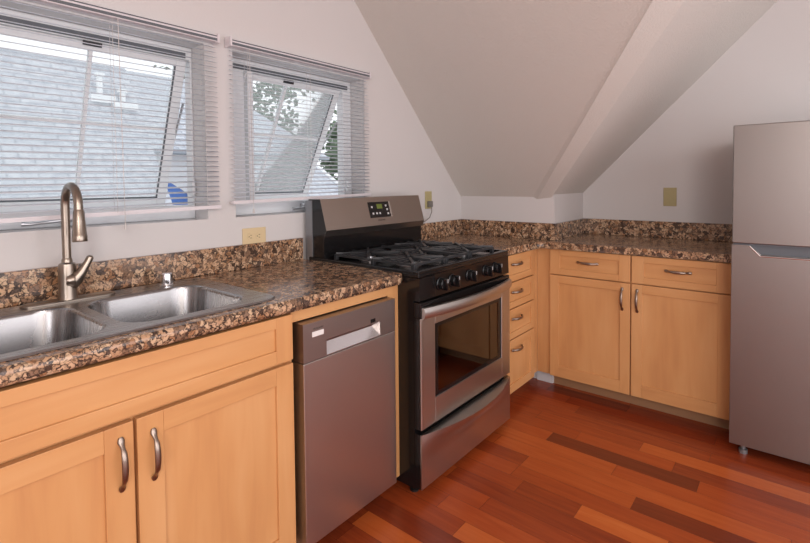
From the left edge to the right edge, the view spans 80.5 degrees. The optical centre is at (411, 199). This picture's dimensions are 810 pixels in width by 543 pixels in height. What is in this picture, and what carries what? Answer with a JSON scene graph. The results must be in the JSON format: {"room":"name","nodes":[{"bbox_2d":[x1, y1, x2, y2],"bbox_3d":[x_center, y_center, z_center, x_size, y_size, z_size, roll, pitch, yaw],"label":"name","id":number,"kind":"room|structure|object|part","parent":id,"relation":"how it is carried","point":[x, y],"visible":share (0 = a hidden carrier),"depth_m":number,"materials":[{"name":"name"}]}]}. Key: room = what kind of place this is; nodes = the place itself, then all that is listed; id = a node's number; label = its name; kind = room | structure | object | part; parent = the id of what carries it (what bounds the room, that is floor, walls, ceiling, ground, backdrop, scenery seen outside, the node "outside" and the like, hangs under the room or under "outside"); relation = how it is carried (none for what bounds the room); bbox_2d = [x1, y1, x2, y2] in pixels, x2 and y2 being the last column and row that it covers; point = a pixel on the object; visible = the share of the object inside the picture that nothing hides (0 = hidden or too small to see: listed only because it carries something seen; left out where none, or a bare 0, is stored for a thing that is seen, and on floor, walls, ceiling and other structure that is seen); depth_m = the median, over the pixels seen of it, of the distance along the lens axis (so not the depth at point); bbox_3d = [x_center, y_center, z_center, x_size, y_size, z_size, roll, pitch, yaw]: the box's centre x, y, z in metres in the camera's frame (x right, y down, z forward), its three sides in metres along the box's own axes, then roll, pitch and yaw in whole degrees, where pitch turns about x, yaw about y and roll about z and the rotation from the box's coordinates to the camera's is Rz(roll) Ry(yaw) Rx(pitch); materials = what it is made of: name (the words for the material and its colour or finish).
{"room":"kitchen","nodes":[
{"label":"kitchen","id":0,"kind":"room"},
{"bbox_2d":[0,0,460,272],"bbox_3d":[-1.411,0.002,1.410,0.160,2.500,5.412,1,3,39],"label":"wall","id":1,"kind":"structure","parent":0,"point":[402,159],"depth_m":2.10,"materials":[{"name":"grey paint"}]},
{"bbox_2d":[0,8,195,229],"bbox_3d":[-1.238,-0.268,1.803,0.353,0.720,0.757,1,3,39],"label":"window","id":2,"kind":"structure","parent":1,"relation":"in","point":[190,213],"depth_m":1.84,"materials":[{"name":"white plastic"}]},
{"bbox_3d":[-1.224,0.071,1.616,0.085,0.029,0.167,1,3,39],"label":"crank handle","id":3,"kind":"part","parent":2,"relation":"part of","materials":[{"name":"silver metal"}]},
{"bbox_2d":[0,0,221,229],"bbox_3d":[-1.063,-0.280,1.654,0.062,0.776,0.847,1,3,39],"label":"blind","id":4,"kind":"object","parent":2,"relation":"attached to","point":[72,5],"visible":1,"depth_m":1.67,"materials":[{"name":"white plastic"}]},
{"bbox_3d":[-1.064,0.051,1.669,0.027,0.029,0.839,1,3,39],"label":"rail","id":5,"kind":"part","parent":4,"relation":"part of","materials":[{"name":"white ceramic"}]},
{"bbox_3d":[-1.048,-0.292,1.681,0.030,0.681,0.002,1,3,39],"label":"ladder cord","id":6,"kind":"part","parent":4,"relation":"part of","materials":[{"name":"white fabric"}]},
{"bbox_3d":[-1.013,-0.262,1.676,0.011,0.737,0.011,0,2,17],"label":"lift cord","id":7,"kind":"part","parent":4,"relation":"part of","materials":[{"name":"white fabric"}]},
{"bbox_3d":[-1.071,-0.648,1.646,0.048,0.041,0.847,1,3,39],"label":"head rail","id":8,"kind":"part","parent":4,"relation":"part of","materials":[{"name":"white plastic"}]},
{"bbox_3d":[-1.056,-0.645,1.634,0.002,0.021,0.827,1,3,39],"label":"rail trim","id":9,"kind":"part","parent":4,"relation":"part of","materials":[{"name":"white plastic"}]},
{"bbox_3d":[-0.841,-0.305,1.938,0.030,0.675,0.002,1,3,39],"label":"ladder cord","id":10,"kind":"part","parent":4,"relation":"part of","materials":[{"name":"grey plastic"}]},
{"bbox_3d":[-1.013,-0.331,2.077,0.119,0.162,0.010,1,3,43],"label":"stay arm","id":11,"kind":"part","parent":2,"relation":"part of","materials":[{"name":"silver metal"}]},
{"bbox_3d":[-0.928,-0.053,2.032,0.017,0.070,0.014,1,3,39],"label":"lock lever","id":12,"kind":"part","parent":2,"relation":"part of","materials":[{"name":"white plastic"}]},
{"bbox_2d":[0,238,302,307],"bbox_3d":[-1.013,0.266,1.764,0.020,0.106,1.507,1,3,39],"label":"backsplash","id":13,"kind":"structure","parent":1,"relation":"attached to","point":[20,287],"depth_m":1.78,"materials":[{"name":"brown stone"}]},
{"bbox_2d":[242,227,265,243],"bbox_3d":[-0.707,0.166,2.150,0.008,0.076,0.118,1,3,39],"label":"wall outlet","id":14,"kind":"object","parent":1,"relation":"attached to","point":[249,235],"visible":0.97,"depth_m":2.14,"materials":[{"name":"beige plastic"}]},
{"bbox_2d":[247,233,253,239],"bbox_3d":[-0.718,0.167,2.132,0.002,0.033,0.033,1,3,39],"label":"receptacle","id":15,"kind":"object","parent":14,"relation":"attached to","point":[250,236],"depth_m":2.13,"materials":[{"name":"brown plastic"}]},
{"bbox_2d":[256,232,261,238],"bbox_3d":[-0.691,0.165,2.165,0.002,0.033,0.033,1,3,39],"label":"receptacle","id":16,"kind":"object","parent":14,"relation":"attached to","point":[258,234],"depth_m":2.16,"materials":[{"name":"brown plastic"}]},
{"bbox_2d":[233,58,351,214],"bbox_3d":[-0.701,-0.298,2.530,0.432,0.720,0.798,1,3,39],"label":"window","id":17,"kind":"structure","parent":1,"relation":"in","point":[295,205],"depth_m":2.62,"materials":[{"name":"white plastic"}]},
{"bbox_3d":[-0.718,-0.303,2.579,0.343,0.624,0.596,1,3,39],"label":"sash","id":18,"kind":"part","parent":17,"relation":"part of","materials":[{"name":"white plastic"}]},
{"bbox_3d":[-0.715,-0.310,2.576,0.289,0.551,0.520,1,3,39],"label":"glass pane","id":19,"kind":"part","parent":17,"relation":"part of","materials":[{"name":"clear glass"}]},
{"bbox_2d":[224,36,370,212],"bbox_3d":[-0.500,-0.324,2.348,0.062,0.747,0.845,1,3,39],"label":"blind","id":20,"kind":"object","parent":17,"relation":"attached to","point":[229,42],"visible":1,"depth_m":2.26,"materials":[{"name":"white plastic"}]},
{"bbox_3d":[-0.718,-0.320,2.089,0.030,0.658,0.002,1,3,39],"label":"ladder cord","id":21,"kind":"part","parent":20,"relation":"part of","materials":[{"name":"white fabric"}]},
{"bbox_3d":[-0.691,-0.293,2.073,0.011,0.708,0.011,0,2,17],"label":"lift cord","id":22,"kind":"part","parent":20,"relation":"part of","materials":[{"name":"grey plastic"}]},
{"bbox_3d":[-0.509,-0.676,2.340,0.048,0.041,0.845,1,3,39],"label":"head rail","id":23,"kind":"part","parent":20,"relation":"part of","materials":[{"name":"white plastic"}]},
{"bbox_3d":[-0.501,-0.007,2.362,0.027,0.030,0.837,1,3,39],"label":"rail","id":24,"kind":"part","parent":20,"relation":"part of","materials":[{"name":"white plastic"}]},
{"bbox_3d":[-0.493,-0.674,2.328,0.002,0.021,0.825,1,3,39],"label":"rail trim","id":25,"kind":"part","parent":20,"relation":"part of","materials":[{"name":"white plastic"}]},
{"bbox_3d":[-0.504,-0.334,2.353,0.030,0.652,0.002,1,3,39],"label":"ladder cord","id":26,"kind":"part","parent":20,"relation":"part of","materials":[{"name":"white fabric"}]},
{"bbox_3d":[-0.284,-0.349,2.624,0.030,0.645,0.002,1,3,39],"label":"ladder cord","id":27,"kind":"part","parent":20,"relation":"part of","materials":[{"name":"grey plastic"}]},
{"bbox_3d":[-0.562,0.037,2.433,0.085,0.029,0.162,1,3,39],"label":"crank handle","id":28,"kind":"part","parent":17,"relation":"part of","materials":[{"name":"silver metal"}]},
{"bbox_3d":[-0.479,-0.368,2.766,0.155,0.147,0.010,1,3,42],"label":"stay arm","id":29,"kind":"part","parent":17,"relation":"part of","materials":[{"name":"silver metal"}]},
{"bbox_2d":[423,201,432,222],"bbox_3d":[0.048,0.101,3.052,0.030,0.170,0.272,1,3,39],"label":"plug","id":30,"kind":"object","parent":1,"relation":"attached to","point":[429,203],"visible":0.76,"depth_m":3.13,"materials":[{"name":"grey plastic"}]},
{"bbox_2d":[425,191,431,208],"bbox_3d":[0.112,0.005,3.157,0.007,0.115,0.070,1,3,39],"label":"wall outlet","id":31,"kind":"object","parent":1,"relation":"attached to","point":[428,194],"visible":0.9,"depth_m":3.15,"materials":[{"name":"beige plastic"}]},
{"bbox_2d":[354,0,644,196],"bbox_3d":[0.694,-0.704,2.356,1.901,1.430,1.248,1,3,39],"label":"ceiling","id":32,"kind":"structure","parent":0,"point":[497,88],"depth_m":2.57,"materials":[{"name":"grey paint"}]},
{"bbox_2d":[461,194,559,382],"bbox_3d":[0.602,0.528,3.349,0.863,1.280,0.100,1,3,39],"label":"wall","id":33,"kind":"structure","parent":0,"point":[495,208],"depth_m":3.21,"materials":[{"name":"grey paint"}]},
{"bbox_2d":[537,371,552,382],"bbox_3d":[0.862,1.142,3.091,0.103,0.067,0.011,1,3,39],"label":"trim","id":34,"kind":"structure","parent":33,"relation":"attached to","point":[542,376],"depth_m":3.09,"materials":[{"name":"grey"}]},
{"bbox_2d":[421,218,731,241],"bbox_3d":[0.976,0.200,3.166,2.023,0.105,0.561,0,2,4],"label":"backsplash","id":35,"kind":"structure","parent":33,"relation":"attached to","point":[658,229],"depth_m":3.16,"materials":[{"name":"brown stone"}]},
{"bbox_2d":[533,0,683,198],"bbox_3d":[1.032,-0.634,2.184,0.239,1.324,1.860,-1,2,-8],"label":"ceiling beam","id":36,"kind":"structure","parent":33,"relation":"attached to","point":[653,16],"depth_m":2.29,"materials":[{"name":"grey paint"}]},
{"bbox_2d":[317,378,809,542],"bbox_3d":[0.331,1.271,0.412,4.160,0.001,6.072,1,3,39],"label":"floor","id":37,"kind":"structure","parent":0,"point":[568,464],"depth_m":2.00,"materials":[{"name":"brown wood"}]},
{"bbox_2d":[0,313,295,542],"bbox_3d":[-0.906,0.816,1.369,0.641,0.868,0.972,1,3,39],"label":"base cabinet","id":38,"kind":"object","parent":37,"relation":"on","point":[191,440],"visible":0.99,"depth_m":1.23,"materials":[{"name":"brown wood"}]},
{"bbox_3d":[-0.840,0.864,1.008,0.020,0.625,0.476,1,3,39],"label":"door","id":39,"kind":"part","parent":38,"relation":"part of","materials":[{"name":"brown wood"}]},
{"bbox_3d":[-0.691,0.641,1.147,0.033,0.135,0.017,1,3,39],"label":"handle","id":40,"kind":"part","parent":38,"relation":"part of","materials":[{"name":"grey metal"}]},
{"bbox_3d":[-0.643,0.647,1.205,0.033,0.135,0.017,1,3,39],"label":"handle","id":41,"kind":"part","parent":38,"relation":"part of","materials":[{"name":"grey metal"}]},
{"bbox_2d":[0,238,401,386],"bbox_3d":[-0.764,0.291,1.571,0.652,0.147,1.519,1,3,39],"label":"countertop","id":42,"kind":"structure","parent":38,"relation":"on","point":[278,268],"depth_m":1.67,"materials":[{"name":"brown stone"}]},
{"bbox_2d":[19,182,114,308],"bbox_3d":[-1.044,0.135,1.484,0.186,0.376,0.256,1,3,39],"label":"faucet","id":43,"kind":"object","parent":42,"relation":"on","point":[70,277],"visible":1,"depth_m":1.50,"materials":[{"name":"silver metal"}]},
{"bbox_3d":[-1.091,0.319,1.529,0.060,0.006,0.256,1,3,39],"label":"deck plate","id":44,"kind":"part","parent":43,"relation":"part of","materials":[{"name":"silver metal"}]},
{"bbox_3d":[-1.048,0.074,1.476,0.149,0.255,0.024,1,3,39],"label":"spout","id":45,"kind":"part","parent":43,"relation":"part of","materials":[{"name":"silver metal"}]},
{"bbox_3d":[-1.065,0.231,1.532,0.045,0.102,0.078,1,3,39],"label":"lever","id":46,"kind":"part","parent":43,"relation":"part of","materials":[{"name":"silver metal"}]},
{"bbox_2d":[0,278,274,361],"bbox_3d":[-0.901,0.422,1.400,0.550,0.193,0.845,1,3,39],"label":"sink","id":47,"kind":"object","parent":42,"relation":"in","point":[32,331],"visible":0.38,"depth_m":1.42,"materials":[{"name":"silver metal"}]},
{"bbox_3d":[-1.006,0.429,1.218,0.395,0.193,0.327,1,3,39],"label":"bowl","id":48,"kind":"part","parent":47,"relation":"part of","materials":[{"name":"silver metal"}]},
{"bbox_3d":[-0.769,0.417,1.509,0.395,0.193,0.364,1,3,39],"label":"bowl","id":49,"kind":"part","parent":47,"relation":"part of","materials":[{"name":"silver metal"}]},
{"bbox_2d":[159,272,174,285],"bbox_3d":[-0.901,0.291,1.760,0.052,0.043,0.052,1,3,39],"label":"air gap","id":50,"kind":"object","parent":47,"relation":"on","point":[166,278],"visible":1,"depth_m":1.74,"materials":[{"name":"silver metal"}]},
{"bbox_3d":[-0.536,0.848,1.382,0.020,0.625,0.471,1,3,39],"label":"door","id":51,"kind":"part","parent":38,"relation":"part of","materials":[{"name":"brown wood"}]},
{"bbox_2d":[291,285,399,477],"bbox_3d":[-0.444,0.756,1.963,0.570,0.815,0.536,1,3,39],"label":"filler panel","id":52,"kind":"object","parent":38,"relation":"attached to","point":[392,292],"visible":0.21,"depth_m":1.88,"materials":[{"name":"brown wood"}]},
{"bbox_2d":[292,297,395,542],"bbox_3d":[-0.431,0.812,1.924,0.580,0.829,0.454,1,3,39],"label":"dishwasher","id":53,"kind":"object","parent":37,"relation":"on","point":[343,361],"visible":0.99,"depth_m":1.70,"materials":[{"name":"silver metal"}]},
{"bbox_3d":[-0.217,0.500,1.744,0.029,0.053,0.267,1,3,39],"label":"pocket handle","id":54,"kind":"part","parent":53,"relation":"part of","materials":[{"name":"silver metal"}]},
{"bbox_2d":[305,195,511,491],"bbox_3d":[0.026,0.598,2.410,0.784,1.214,0.758,1,3,39],"label":"gas range","id":55,"kind":"object","parent":37,"relation":"on","point":[454,298],"visible":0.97,"depth_m":2.19,"materials":[{"name":"silver metal"}]},
{"bbox_3d":[-0.261,0.347,2.633,0.050,0.707,0.758,1,3,39],"label":"panel","id":56,"kind":"part","parent":55,"relation":"part of","materials":[{"name":"grey metal"}]},
{"bbox_2d":[309,245,507,277],"bbox_3d":[0.001,0.287,2.419,0.683,0.026,0.757,1,3,39],"label":"cooktop","id":57,"kind":"object","parent":55,"relation":"in","point":[473,258],"depth_m":2.21,"materials":[{"name":"black metal"}]},
{"bbox_3d":[0.135,0.356,2.008,0.044,0.058,0.058,1,3,39],"label":"knob","id":58,"kind":"part","parent":55,"relation":"part of","materials":[{"name":"black plastic"}]},
{"bbox_3d":[0.190,0.353,2.076,0.044,0.058,0.058,1,3,39],"label":"knob","id":59,"kind":"part","parent":55,"relation":"part of","materials":[{"name":"black plastic"}]},
{"bbox_3d":[0.249,0.351,2.220,0.051,0.092,0.757,1,3,39],"label":"control panel","id":60,"kind":"part","parent":55,"relation":"part of","materials":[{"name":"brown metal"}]},
{"bbox_2d":[414,274,511,430],"bbox_3d":[0.058,0.663,2.388,0.673,0.524,0.757,1,3,39],"label":"oven","id":61,"kind":"object","parent":55,"relation":"in","point":[462,333],"depth_m":2.14,"materials":[{"name":"silver metal"}]},
{"bbox_3d":[0.305,1.054,2.204,0.078,0.225,0.757,1,3,39],"label":"storage drawer","id":62,"kind":"part","parent":55,"relation":"part of","materials":[{"name":"silver metal"}]},
{"bbox_3d":[0.278,0.349,2.185,0.044,0.058,0.058,1,3,39],"label":"knob","id":63,"kind":"part","parent":55,"relation":"part of","materials":[{"name":"black plastic"}]},
{"bbox_3d":[0.370,0.344,2.298,0.044,0.058,0.058,1,3,39],"label":"knob","id":64,"kind":"part","parent":55,"relation":"part of","materials":[{"name":"black plastic"}]},
{"bbox_3d":[0.428,0.341,2.370,0.044,0.058,0.058,1,3,39],"label":"knob","id":65,"kind":"part","parent":55,"relation":"part of","materials":[{"name":"black plastic"}]},
{"bbox_2d":[507,249,537,393],"bbox_3d":[0.409,0.744,2.990,0.641,0.877,0.594,1,3,39],"label":"base cabinet","id":66,"kind":"object","parent":37,"relation":"on","point":[523,266],"visible":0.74,"depth_m":2.86,"materials":[{"name":"brown wood"}]},
{"bbox_3d":[0.621,0.371,2.760,0.033,0.017,0.129,1,3,39],"label":"handle","id":67,"kind":"part","parent":66,"relation":"part of","materials":[{"name":"grey metal"}]},
{"bbox_3d":[0.626,0.866,2.777,0.033,0.017,0.129,1,3,39],"label":"handle","id":68,"kind":"part","parent":66,"relation":"part of","materials":[{"name":"grey metal"}]},
{"bbox_3d":[0.624,0.685,2.771,0.033,0.017,0.129,1,3,39],"label":"handle","id":69,"kind":"part","parent":66,"relation":"part of","materials":[{"name":"grey metal"}]},
{"bbox_3d":[0.623,0.531,2.766,0.033,0.017,0.129,1,3,39],"label":"handle","id":70,"kind":"part","parent":66,"relation":"part of","materials":[{"name":"grey metal"}]},
{"bbox_3d":[0.600,0.958,2.787,0.020,0.306,0.498,1,3,39],"label":"drawer","id":71,"kind":"part","parent":66,"relation":"part of","materials":[{"name":"brown wood"}]},
{"bbox_3d":[0.595,0.393,2.768,0.020,0.152,0.498,1,3,39],"label":"drawer","id":72,"kind":"part","parent":66,"relation":"part of","materials":[{"name":"brown wood"}]},
{"bbox_3d":[0.598,0.713,2.779,0.020,0.170,0.498,1,3,39],"label":"drawer","id":73,"kind":"part","parent":66,"relation":"part of","materials":[{"name":"brown wood"}]},
{"bbox_3d":[0.597,0.549,2.773,0.020,0.146,0.498,1,3,39],"label":"drawer","id":74,"kind":"part","parent":66,"relation":"part of","materials":[{"name":"brown wood"}]},
{"bbox_3d":[0.611,0.709,2.825,0.018,0.799,0.594,1,3,39],"label":"frame","id":75,"kind":"part","parent":66,"relation":"part of","materials":[{"name":"brown wood"}]},
{"bbox_2d":[421,218,732,262],"bbox_3d":[0.954,0.230,2.896,1.652,0.147,1.182,1,3,39],"label":"countertop","id":76,"kind":"structure","parent":66,"relation":"on","point":[676,240],"depth_m":3.03,"materials":[{"name":"brown stone"}]},
{"bbox_2d":[538,248,633,403],"bbox_3d":[1.186,0.734,3.075,0.560,0.877,0.619,1,3,39],"label":"base cabinet","id":77,"kind":"object","parent":37,"relation":"on","point":[584,298],"visible":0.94,"depth_m":2.85,"materials":[{"name":"brown wood"}]},
{"bbox_3d":[1.029,0.378,2.811,0.129,0.017,0.033,1,3,39],"label":"handle","id":78,"kind":"part","parent":77,"relation":"part of","materials":[{"name":"grey metal"}]},
{"bbox_3d":[1.047,0.386,2.829,0.468,0.152,0.020,1,3,39],"label":"drawer","id":79,"kind":"part","parent":77,"relation":"part of","materials":[{"name":"brown wood"}]},
{"bbox_3d":[1.050,0.785,2.842,0.468,0.632,0.020,1,3,39],"label":"door","id":80,"kind":"part","parent":77,"relation":"part of","materials":[{"name":"brown wood"}]},
{"bbox_3d":[1.182,0.564,2.694,0.017,0.133,0.033,1,3,39],"label":"handle","id":81,"kind":"part","parent":77,"relation":"part of","materials":[{"name":"grey metal"}]},
{"bbox_2d":[631,255,731,428],"bbox_3d":[1.587,0.742,2.751,0.471,0.877,0.619,1,3,39],"label":"base cabinet","id":82,"kind":"object","parent":37,"relation":"on","point":[681,308],"visible":0.94,"depth_m":2.53,"materials":[{"name":"brown wood"}]},
{"bbox_3d":[1.243,0.565,2.644,0.017,0.133,0.033,1,3,39],"label":"handle","id":83,"kind":"part","parent":82,"relation":"part of","materials":[{"name":"grey metal"}]},
{"bbox_3d":[1.397,0.385,2.512,0.129,0.017,0.033,1,3,39],"label":"handle","id":84,"kind":"part","parent":82,"relation":"part of","materials":[{"name":"grey metal"}]},
{"bbox_3d":[1.430,0.710,2.556,0.471,0.798,0.018,1,3,39],"label":"frame","id":85,"kind":"part","parent":82,"relation":"part of","materials":[{"name":"brown wood"}]},
{"bbox_3d":[1.415,0.393,2.531,0.464,0.152,0.020,1,3,39],"label":"drawer","id":86,"kind":"part","parent":82,"relation":"part of","materials":[{"name":"brown wood"}]},
{"bbox_2d":[729,120,809,464],"bbox_3d":[1.956,0.422,2.308,0.626,1.540,0.701,1,3,39],"label":"refrigerator","id":87,"kind":"object","parent":37,"relation":"on","point":[769,412],"visible":1,"depth_m":2.14,"materials":[{"name":"grey metal"}]},
{"bbox_3d":[1.759,0.683,2.071,0.626,0.938,0.062,1,3,39],"label":"door","id":88,"kind":"part","parent":87,"relation":"part of","materials":[{"name":"silver metal"}]},
{"bbox_3d":[1.752,-0.066,2.046,0.626,0.544,0.062,1,3,39],"label":"freezer door","id":89,"kind":"part","parent":87,"relation":"part of","materials":[{"name":"silver metal"}]},
{"bbox_3d":[1.736,0.240,2.033,0.497,0.050,0.007,1,3,39],"label":"handle trim","id":90,"kind":"part","parent":87,"relation":"part of","materials":[{"name":"silver metal"}]},
{"bbox_2d":[560,193,582,221],"bbox_3d":[1.062,0.526,3.311,0.100,1.280,0.421,1,3,39],"label":"wall","id":91,"kind":"structure","parent":0,"point":[571,205],"depth_m":3.25,"materials":[{"name":"grey paint"}]},
{"bbox_2d":[553,0,777,194],"bbox_3d":[1.235,-0.709,2.405,1.313,1.433,1.531,1,3,39],"label":"ceiling","id":92,"kind":"structure","parent":0,"point":[700,32],"depth_m":2.61,"materials":[{"name":"grey paint"}]},
{"bbox_2d":[583,0,809,223],"bbox_3d":[2.508,-0.069,2.463,3.397,2.500,0.120,1,3,39],"label":"wall","id":93,"kind":"structure","parent":0,"point":[764,76],"depth_m":2.92,"materials":[{"name":"grey paint"}]},
{"bbox_2d":[663,188,676,205],"bbox_3d":[1.659,-0.015,3.071,0.076,0.119,0.008,1,3,39],"label":"wall outlet","id":94,"kind":"object","parent":93,"relation":"attached to","point":[669,194],"visible":1,"depth_m":3.07,"materials":[{"name":"beige plastic"}]},
{"bbox_2d":[667,192,672,201],"bbox_3d":[1.657,-0.015,3.068,0.034,0.067,0.002,1,3,39],"label":"receptacle","id":95,"kind":"object","parent":94,"relation":"attached to","point":[669,194],"depth_m":3.07,"materials":[{"name":"beige plastic"}]},
{"label":"outside","id":96,"kind":"structure","parent":0,"visible":0},
{"bbox_3d":[-11.113,3.957,15.614,27.000,0.200,50.000,1,3,39],"label":"ground","id":97,"kind":"structure","parent":96,"visible":0},
{"bbox_2d":[0,48,172,204],"bbox_3d":[-7.089,1.035,5.340,4.300,6.270,7.300,1,3,39],"label":"house","id":98,"kind":"structure","parent":97,"relation":"on","point":[2,51],"depth_m":6.84,"materials":[{"name":"grey"}]},
{"bbox_2d":[126,70,329,194],"bbox_3d":[-6.324,0.257,13.575,5.300,7.250,5.900,1,3,39],"label":"house","id":99,"kind":"structure","parent":97,"relation":"on","point":[131,77],"depth_m":11.97,"materials":[{"name":"grey"}]},
{"bbox_2d":[153,65,314,133],"bbox_3d":[-8.067,-1.546,22.100,7.620,10.317,8.507,-1,2,-19],"label":"tree","id":100,"kind":"object","parent":97,"relation":"on","point":[274,88],"visible":0.06,"depth_m":20.24,"materials":[{"name":"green plant"}]},
{"bbox_2d":[254,164,337,198],"bbox_3d":[-2.542,1.565,10.414,2.056,4.783,3.070,1,3,39],"label":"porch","id":101,"kind":"object","parent":97,"relation":"on","point":[255,166],"visible":0.11,"depth_m":11.25,"materials":[{"name":"grey"}]},
{"bbox_2d":[319,110,337,179],"bbox_3d":[-2.524,-0.258,19.582,4.497,7.814,4.617,1,3,39],"label":"tree","id":102,"kind":"object","parent":97,"relation":"on","point":[334,139],"visible":0.03,"depth_m":19.10,"materials":[{"name":"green plant"}]},
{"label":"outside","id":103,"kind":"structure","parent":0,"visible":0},
{"bbox_2d":[168,181,187,204],"bbox_3d":[-4.449,0.228,8.832,0.816,1.633,1.002,1,3,39],"label":"tarp","id":104,"kind":"object","parent":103,"point":[169,184],"visible":0.12,"depth_m":9.15,"materials":[{"name":"blue plastic"}]}
]}

